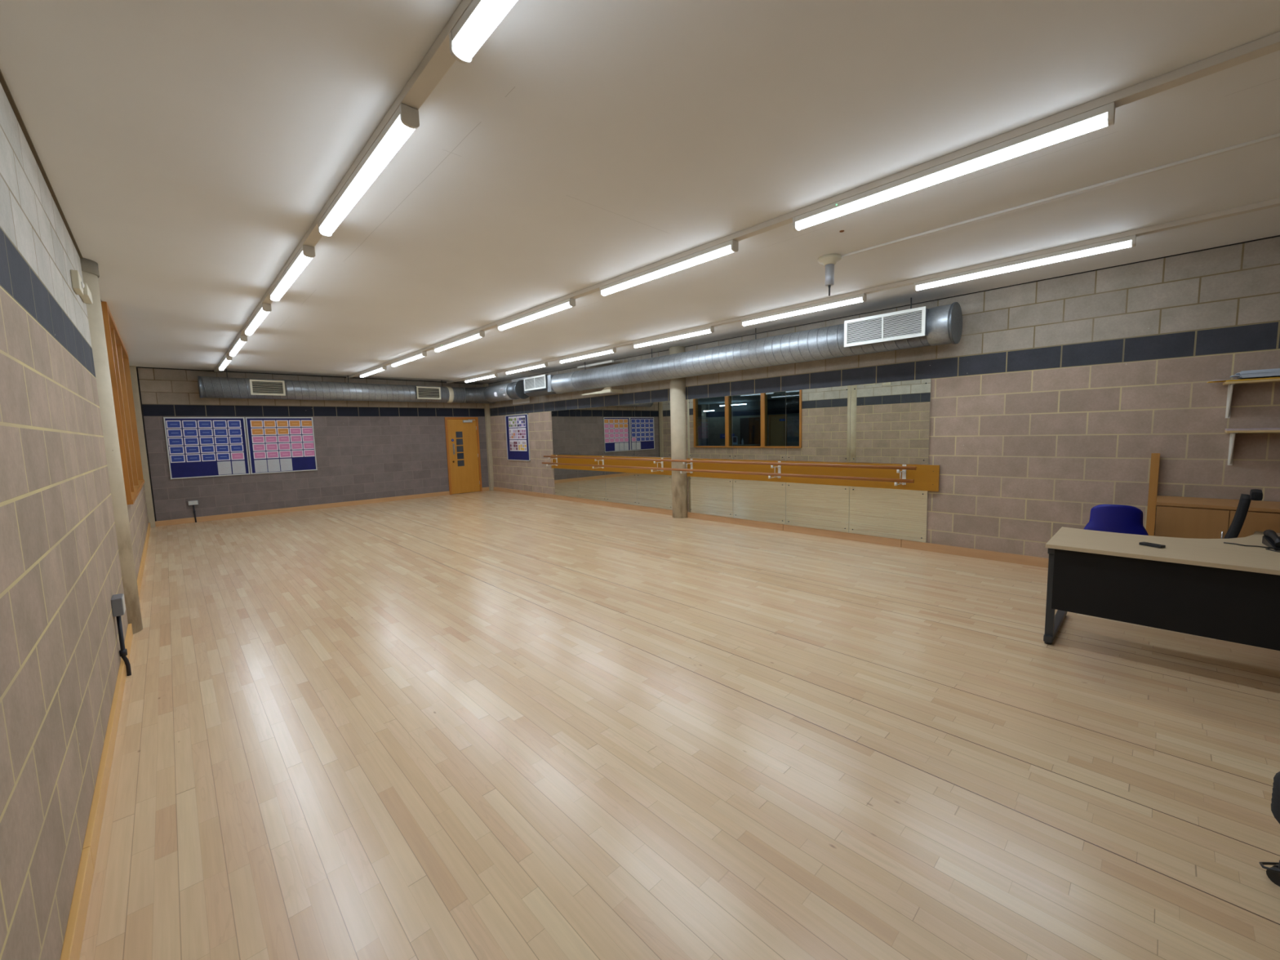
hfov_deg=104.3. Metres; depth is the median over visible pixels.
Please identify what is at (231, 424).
sign card
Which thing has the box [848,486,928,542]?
wall mirror
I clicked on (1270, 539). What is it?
desk phone
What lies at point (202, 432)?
sign card
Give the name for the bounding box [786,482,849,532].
wall mirror
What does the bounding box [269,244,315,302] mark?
tube light
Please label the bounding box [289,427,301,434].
sign card
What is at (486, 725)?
floor
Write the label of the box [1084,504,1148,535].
plastic chair
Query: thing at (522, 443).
poster
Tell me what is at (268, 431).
sign card
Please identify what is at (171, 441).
sign card
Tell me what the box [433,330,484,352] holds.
tube light
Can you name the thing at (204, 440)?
sign card
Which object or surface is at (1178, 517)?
base cabinet
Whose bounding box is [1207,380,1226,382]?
pad
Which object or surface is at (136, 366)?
trim
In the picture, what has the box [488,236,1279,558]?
wall
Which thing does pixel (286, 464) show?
printed sheet
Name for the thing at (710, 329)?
tube light
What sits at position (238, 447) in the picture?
sign card
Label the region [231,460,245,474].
printed sheet
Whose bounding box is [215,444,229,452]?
sign card
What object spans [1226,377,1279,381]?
folder
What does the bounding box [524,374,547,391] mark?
grille
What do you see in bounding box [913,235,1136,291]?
tube light
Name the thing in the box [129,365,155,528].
trim
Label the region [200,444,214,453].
sign card
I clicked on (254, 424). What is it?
sign card
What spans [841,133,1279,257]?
conduit
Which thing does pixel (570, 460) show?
board
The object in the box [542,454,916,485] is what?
ballet barre
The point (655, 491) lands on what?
wall mirror
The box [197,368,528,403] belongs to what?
ventilation duct
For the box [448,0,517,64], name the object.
tube light
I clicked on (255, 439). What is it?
sign card
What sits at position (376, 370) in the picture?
diffuser
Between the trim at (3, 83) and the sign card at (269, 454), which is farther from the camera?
the sign card at (269, 454)
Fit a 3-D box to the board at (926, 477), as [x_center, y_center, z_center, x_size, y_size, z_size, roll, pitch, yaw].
[2.173,-0.119,7.272,0.023,0.312,3.912,-7,8,-43]
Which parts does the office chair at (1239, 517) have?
backrest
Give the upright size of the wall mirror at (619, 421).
1.012 m
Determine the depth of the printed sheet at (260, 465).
10.41 m
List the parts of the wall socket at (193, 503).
plate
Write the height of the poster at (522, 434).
0.285 m
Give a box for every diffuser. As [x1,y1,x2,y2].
[218,358,230,370]
[360,368,383,377]
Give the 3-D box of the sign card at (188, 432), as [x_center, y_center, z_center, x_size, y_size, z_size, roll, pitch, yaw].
[-8.700,-0.914,9.630,0.207,0.148,0.002,-7,8,-43]
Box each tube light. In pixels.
[218,355,231,370]
[228,335,247,356]
[244,302,271,335]
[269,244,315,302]
[317,102,419,236]
[359,365,386,377]
[391,351,426,367]
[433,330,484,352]
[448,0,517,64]
[464,373,497,382]
[497,297,575,330]
[505,362,547,374]
[559,347,616,363]
[599,239,738,296]
[632,326,714,348]
[741,293,866,326]
[792,102,1115,231]
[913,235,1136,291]
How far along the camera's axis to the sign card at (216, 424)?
9.92 m
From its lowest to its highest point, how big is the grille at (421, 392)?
0.300 m
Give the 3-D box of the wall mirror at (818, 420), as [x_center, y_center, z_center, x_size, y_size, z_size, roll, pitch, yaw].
[2.458,-0.761,6.920,0.022,1.012,0.942,-7,8,-43]
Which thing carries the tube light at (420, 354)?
attached to the cable trunking at (1268, 44)
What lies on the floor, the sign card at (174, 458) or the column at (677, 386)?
the column at (677, 386)
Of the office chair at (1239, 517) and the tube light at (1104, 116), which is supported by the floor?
the office chair at (1239, 517)
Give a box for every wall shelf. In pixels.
[1222,378,1279,417]
[1224,430,1279,465]
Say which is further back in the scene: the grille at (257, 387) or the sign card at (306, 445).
the sign card at (306, 445)
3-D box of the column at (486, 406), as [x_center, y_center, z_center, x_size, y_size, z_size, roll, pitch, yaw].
[-4.213,-1.180,13.848,0.106,2.960,0.105,-7,8,-43]
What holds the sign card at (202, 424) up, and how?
attached to the notice board at (201, 468)
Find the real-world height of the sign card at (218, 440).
0.148 m
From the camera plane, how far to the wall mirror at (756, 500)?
7.68 m
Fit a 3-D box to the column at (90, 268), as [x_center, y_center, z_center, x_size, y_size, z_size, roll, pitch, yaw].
[-4.321,-0.210,3.944,0.300,2.960,0.300,-7,8,-43]
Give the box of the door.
[444,417,482,494]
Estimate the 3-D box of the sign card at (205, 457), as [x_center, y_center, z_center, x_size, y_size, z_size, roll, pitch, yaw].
[-8.524,-0.447,9.831,0.207,0.148,0.002,-7,8,-43]
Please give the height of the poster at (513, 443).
0.285 m
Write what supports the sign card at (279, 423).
attached to the notice board at (305, 463)
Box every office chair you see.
[1223,488,1262,538]
[1258,771,1279,886]
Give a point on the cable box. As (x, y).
(86, 297)
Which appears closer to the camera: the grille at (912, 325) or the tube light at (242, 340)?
the grille at (912, 325)
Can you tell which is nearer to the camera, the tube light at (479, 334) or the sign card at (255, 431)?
the tube light at (479, 334)
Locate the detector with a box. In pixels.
[70,269,84,295]
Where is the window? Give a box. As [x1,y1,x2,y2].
[101,301,144,504]
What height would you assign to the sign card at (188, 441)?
0.148 m
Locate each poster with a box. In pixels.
[508,416,516,427]
[508,428,517,439]
[509,440,518,451]
[516,415,525,427]
[517,427,526,439]
[517,440,527,451]
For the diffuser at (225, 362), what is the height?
0.040 m
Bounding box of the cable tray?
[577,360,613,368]
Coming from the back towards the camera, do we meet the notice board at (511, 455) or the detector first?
the notice board at (511, 455)
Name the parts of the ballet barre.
rail, rail, arm, arm, bracket plate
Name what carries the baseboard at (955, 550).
attached to the wall at (1053, 402)
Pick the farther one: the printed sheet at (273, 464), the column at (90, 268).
the printed sheet at (273, 464)
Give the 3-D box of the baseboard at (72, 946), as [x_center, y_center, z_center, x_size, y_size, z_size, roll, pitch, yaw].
[-4.103,1.215,4.004,0.020,0.100,14.477,-7,8,-43]
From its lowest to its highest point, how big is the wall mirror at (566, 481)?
0.640 m
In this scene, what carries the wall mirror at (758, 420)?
attached to the wall at (1053, 402)
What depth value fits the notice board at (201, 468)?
9.76 m
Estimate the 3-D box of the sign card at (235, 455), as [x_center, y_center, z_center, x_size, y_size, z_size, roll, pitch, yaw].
[-8.200,-0.486,10.139,0.207,0.148,0.002,-7,8,-43]
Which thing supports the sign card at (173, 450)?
attached to the notice board at (201, 468)
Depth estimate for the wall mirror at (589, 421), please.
10.58 m
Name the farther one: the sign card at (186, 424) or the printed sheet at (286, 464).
the printed sheet at (286, 464)
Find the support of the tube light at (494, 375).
attached to the cable trunking at (1274, 202)
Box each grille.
[249,379,285,395]
[415,386,440,399]
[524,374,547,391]
[844,306,928,346]
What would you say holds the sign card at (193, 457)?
attached to the notice board at (201, 468)
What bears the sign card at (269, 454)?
attached to the notice board at (305, 463)
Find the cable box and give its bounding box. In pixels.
[80,282,92,303]
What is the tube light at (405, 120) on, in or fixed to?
attached to the cable trunking at (438, 60)
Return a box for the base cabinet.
[1154,495,1279,538]
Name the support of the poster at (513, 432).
attached to the notice board at (511, 455)
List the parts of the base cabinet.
door, door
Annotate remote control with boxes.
[1138,542,1165,548]
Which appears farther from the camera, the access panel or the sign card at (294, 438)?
the access panel
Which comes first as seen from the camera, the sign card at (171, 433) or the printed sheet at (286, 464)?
the sign card at (171, 433)
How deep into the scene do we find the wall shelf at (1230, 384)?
4.12 m
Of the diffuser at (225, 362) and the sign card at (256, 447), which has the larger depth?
the sign card at (256, 447)
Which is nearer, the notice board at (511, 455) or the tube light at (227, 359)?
the tube light at (227, 359)
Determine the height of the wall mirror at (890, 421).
1.012 m
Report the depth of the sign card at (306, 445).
10.97 m
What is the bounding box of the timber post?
[1146,453,1159,536]
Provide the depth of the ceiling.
2.56 m
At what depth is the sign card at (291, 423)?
10.77 m
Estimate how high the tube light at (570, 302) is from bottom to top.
0.078 m
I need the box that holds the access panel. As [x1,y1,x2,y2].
[511,376,529,404]
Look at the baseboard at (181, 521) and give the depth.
10.83 m
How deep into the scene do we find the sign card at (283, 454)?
10.69 m
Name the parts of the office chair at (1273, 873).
seat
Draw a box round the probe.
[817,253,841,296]
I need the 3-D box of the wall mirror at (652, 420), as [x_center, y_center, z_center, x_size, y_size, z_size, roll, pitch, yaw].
[0.238,-0.928,9.242,0.022,1.012,0.942,-7,8,-43]
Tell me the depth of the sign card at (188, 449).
9.66 m
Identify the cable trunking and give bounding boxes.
[213,0,472,372]
[346,31,1279,378]
[446,197,1279,383]
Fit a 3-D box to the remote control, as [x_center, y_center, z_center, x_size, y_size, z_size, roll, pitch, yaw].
[3.266,0.414,3.172,0.048,0.018,0.110,-3,6,-15]
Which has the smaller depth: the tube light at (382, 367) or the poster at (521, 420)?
the tube light at (382, 367)
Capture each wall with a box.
[0,82,148,959]
[136,367,488,520]
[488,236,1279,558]
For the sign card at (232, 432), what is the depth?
10.09 m
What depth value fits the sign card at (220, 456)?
9.98 m
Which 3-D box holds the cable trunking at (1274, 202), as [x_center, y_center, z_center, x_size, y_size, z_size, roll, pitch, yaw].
[0.011,-2.167,7.742,0.072,0.038,14.586,-7,8,-43]
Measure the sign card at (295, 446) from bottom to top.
0.148 m
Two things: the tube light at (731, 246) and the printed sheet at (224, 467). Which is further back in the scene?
the printed sheet at (224, 467)
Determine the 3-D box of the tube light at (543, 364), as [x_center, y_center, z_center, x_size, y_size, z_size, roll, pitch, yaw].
[-2.352,-2.286,10.221,0.072,0.078,1.550,-7,8,-43]
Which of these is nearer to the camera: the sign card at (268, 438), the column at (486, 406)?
the sign card at (268, 438)
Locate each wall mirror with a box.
[551,408,577,455]
[553,467,578,497]
[575,406,604,456]
[577,469,606,501]
[603,404,635,457]
[604,471,637,505]
[634,400,671,457]
[636,473,672,510]
[687,395,733,459]
[688,476,733,517]
[732,391,786,460]
[733,479,786,524]
[786,385,850,462]
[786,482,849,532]
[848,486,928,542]
[849,378,931,464]
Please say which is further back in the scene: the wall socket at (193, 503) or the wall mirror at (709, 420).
the wall socket at (193, 503)
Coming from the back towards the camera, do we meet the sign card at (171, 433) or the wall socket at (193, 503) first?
the wall socket at (193, 503)
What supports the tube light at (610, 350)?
attached to the cable trunking at (1274, 202)
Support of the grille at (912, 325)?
attached to the ventilation duct at (921, 326)
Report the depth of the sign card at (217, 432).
9.94 m
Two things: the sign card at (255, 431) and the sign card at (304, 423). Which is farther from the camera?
the sign card at (304, 423)
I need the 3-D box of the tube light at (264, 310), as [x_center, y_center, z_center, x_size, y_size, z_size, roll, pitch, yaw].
[-4.301,-1.780,5.582,0.072,0.078,1.550,-7,8,-43]
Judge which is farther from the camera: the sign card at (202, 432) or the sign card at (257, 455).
the sign card at (257, 455)
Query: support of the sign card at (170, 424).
attached to the notice board at (201, 468)
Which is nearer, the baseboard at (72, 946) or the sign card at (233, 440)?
the baseboard at (72, 946)
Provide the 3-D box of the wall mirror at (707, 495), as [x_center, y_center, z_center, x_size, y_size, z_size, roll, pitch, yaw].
[1.184,0.269,8.395,0.022,0.640,0.942,-7,8,-43]
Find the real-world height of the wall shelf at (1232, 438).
0.300 m
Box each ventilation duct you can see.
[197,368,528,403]
[523,297,962,396]
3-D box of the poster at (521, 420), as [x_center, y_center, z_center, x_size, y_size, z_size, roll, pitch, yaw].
[-3.008,-1.478,12.595,0.002,0.285,0.420,-7,8,-43]
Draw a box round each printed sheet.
[217,461,231,475]
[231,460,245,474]
[253,459,267,472]
[266,458,279,471]
[280,457,293,471]
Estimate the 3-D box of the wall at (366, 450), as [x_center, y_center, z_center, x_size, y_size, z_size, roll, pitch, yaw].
[-6.860,-0.884,11.550,7.135,2.960,0.200,-7,8,-43]
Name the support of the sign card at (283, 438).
attached to the notice board at (305, 463)
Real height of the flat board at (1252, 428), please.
0.014 m
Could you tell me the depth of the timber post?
4.58 m
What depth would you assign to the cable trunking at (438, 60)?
2.02 m
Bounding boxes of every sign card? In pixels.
[165,420,181,428]
[166,429,182,436]
[168,437,183,445]
[168,445,184,453]
[169,454,185,462]
[182,420,196,428]
[182,428,198,436]
[183,437,199,444]
[184,445,199,453]
[186,453,200,462]
[197,420,212,427]
[198,428,213,436]
[199,436,213,444]
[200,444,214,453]
[201,453,215,461]
[213,420,226,427]
[213,428,227,435]
[214,436,228,444]
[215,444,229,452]
[216,453,230,460]
[227,420,240,427]
[228,428,241,435]
[229,436,242,444]
[230,444,243,452]
[231,452,244,460]
[249,420,262,427]
[250,427,263,435]
[251,435,264,443]
[252,443,265,451]
[253,451,266,458]
[263,420,275,426]
[263,427,276,435]
[264,435,277,443]
[265,443,278,450]
[266,450,279,458]
[275,420,288,426]
[276,427,288,435]
[277,435,289,442]
[278,443,290,450]
[279,450,291,457]
[288,420,300,426]
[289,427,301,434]
[289,435,302,442]
[290,442,302,449]
[291,449,303,457]
[301,420,311,426]
[301,427,312,434]
[302,435,313,441]
[302,442,314,448]
[303,449,315,456]
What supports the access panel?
attached to the wall at (1053, 402)
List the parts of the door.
handle, vision pane, vision pane, vision pane, vision pane, vision pane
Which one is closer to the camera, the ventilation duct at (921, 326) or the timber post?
the timber post
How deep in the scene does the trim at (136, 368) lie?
9.22 m
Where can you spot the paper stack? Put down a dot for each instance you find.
(1264, 373)
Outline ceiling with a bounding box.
[0,0,1279,383]
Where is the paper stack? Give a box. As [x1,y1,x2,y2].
[1230,368,1279,378]
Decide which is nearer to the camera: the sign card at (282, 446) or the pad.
the pad
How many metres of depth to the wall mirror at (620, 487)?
10.01 m
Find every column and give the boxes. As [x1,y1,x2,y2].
[80,257,142,634]
[669,346,688,518]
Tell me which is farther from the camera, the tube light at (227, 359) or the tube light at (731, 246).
the tube light at (227, 359)
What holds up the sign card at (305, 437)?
attached to the notice board at (305, 463)
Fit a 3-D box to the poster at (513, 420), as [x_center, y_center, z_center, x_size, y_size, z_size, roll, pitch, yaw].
[-3.305,-1.500,12.906,0.002,0.285,0.420,-7,8,-43]
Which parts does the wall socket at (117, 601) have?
plate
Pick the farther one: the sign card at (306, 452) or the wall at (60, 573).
the sign card at (306, 452)
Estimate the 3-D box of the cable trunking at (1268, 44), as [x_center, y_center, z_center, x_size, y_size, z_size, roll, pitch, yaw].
[-1.667,-1.966,6.153,0.072,0.038,14.586,-7,8,-43]
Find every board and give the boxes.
[163,417,250,479]
[244,417,317,474]
[505,413,530,461]
[551,454,671,475]
[686,458,939,491]
[1225,427,1279,431]
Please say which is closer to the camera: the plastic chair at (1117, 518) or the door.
the plastic chair at (1117, 518)
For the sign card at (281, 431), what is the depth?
10.64 m
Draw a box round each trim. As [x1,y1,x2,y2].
[0,69,102,302]
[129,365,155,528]
[136,366,483,384]
[136,368,156,521]
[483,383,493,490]
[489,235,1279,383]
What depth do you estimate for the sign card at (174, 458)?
9.52 m
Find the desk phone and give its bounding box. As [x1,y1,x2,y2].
[1223,529,1279,552]
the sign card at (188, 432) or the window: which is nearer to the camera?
the window
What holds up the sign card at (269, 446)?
attached to the notice board at (305, 463)
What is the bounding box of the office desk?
[1043,526,1279,650]
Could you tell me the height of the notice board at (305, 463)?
1.174 m
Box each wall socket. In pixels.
[111,593,131,675]
[187,500,198,522]
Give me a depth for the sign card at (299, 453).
10.84 m
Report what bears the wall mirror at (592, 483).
attached to the wall at (1053, 402)
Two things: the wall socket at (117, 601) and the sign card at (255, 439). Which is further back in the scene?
the sign card at (255, 439)
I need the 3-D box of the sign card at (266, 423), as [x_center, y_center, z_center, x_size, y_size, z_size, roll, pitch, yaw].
[-7.796,-1.185,10.475,0.207,0.148,0.002,-7,8,-43]
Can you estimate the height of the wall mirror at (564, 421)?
1.012 m
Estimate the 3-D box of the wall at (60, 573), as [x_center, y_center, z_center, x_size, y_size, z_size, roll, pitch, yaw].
[-4.255,-0.201,3.826,0.200,2.960,14.617,-7,8,-43]
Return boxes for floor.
[79,490,1279,959]
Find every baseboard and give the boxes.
[60,522,151,959]
[155,487,488,526]
[493,486,1048,568]
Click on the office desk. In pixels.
(1214, 588)
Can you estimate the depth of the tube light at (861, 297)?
5.71 m

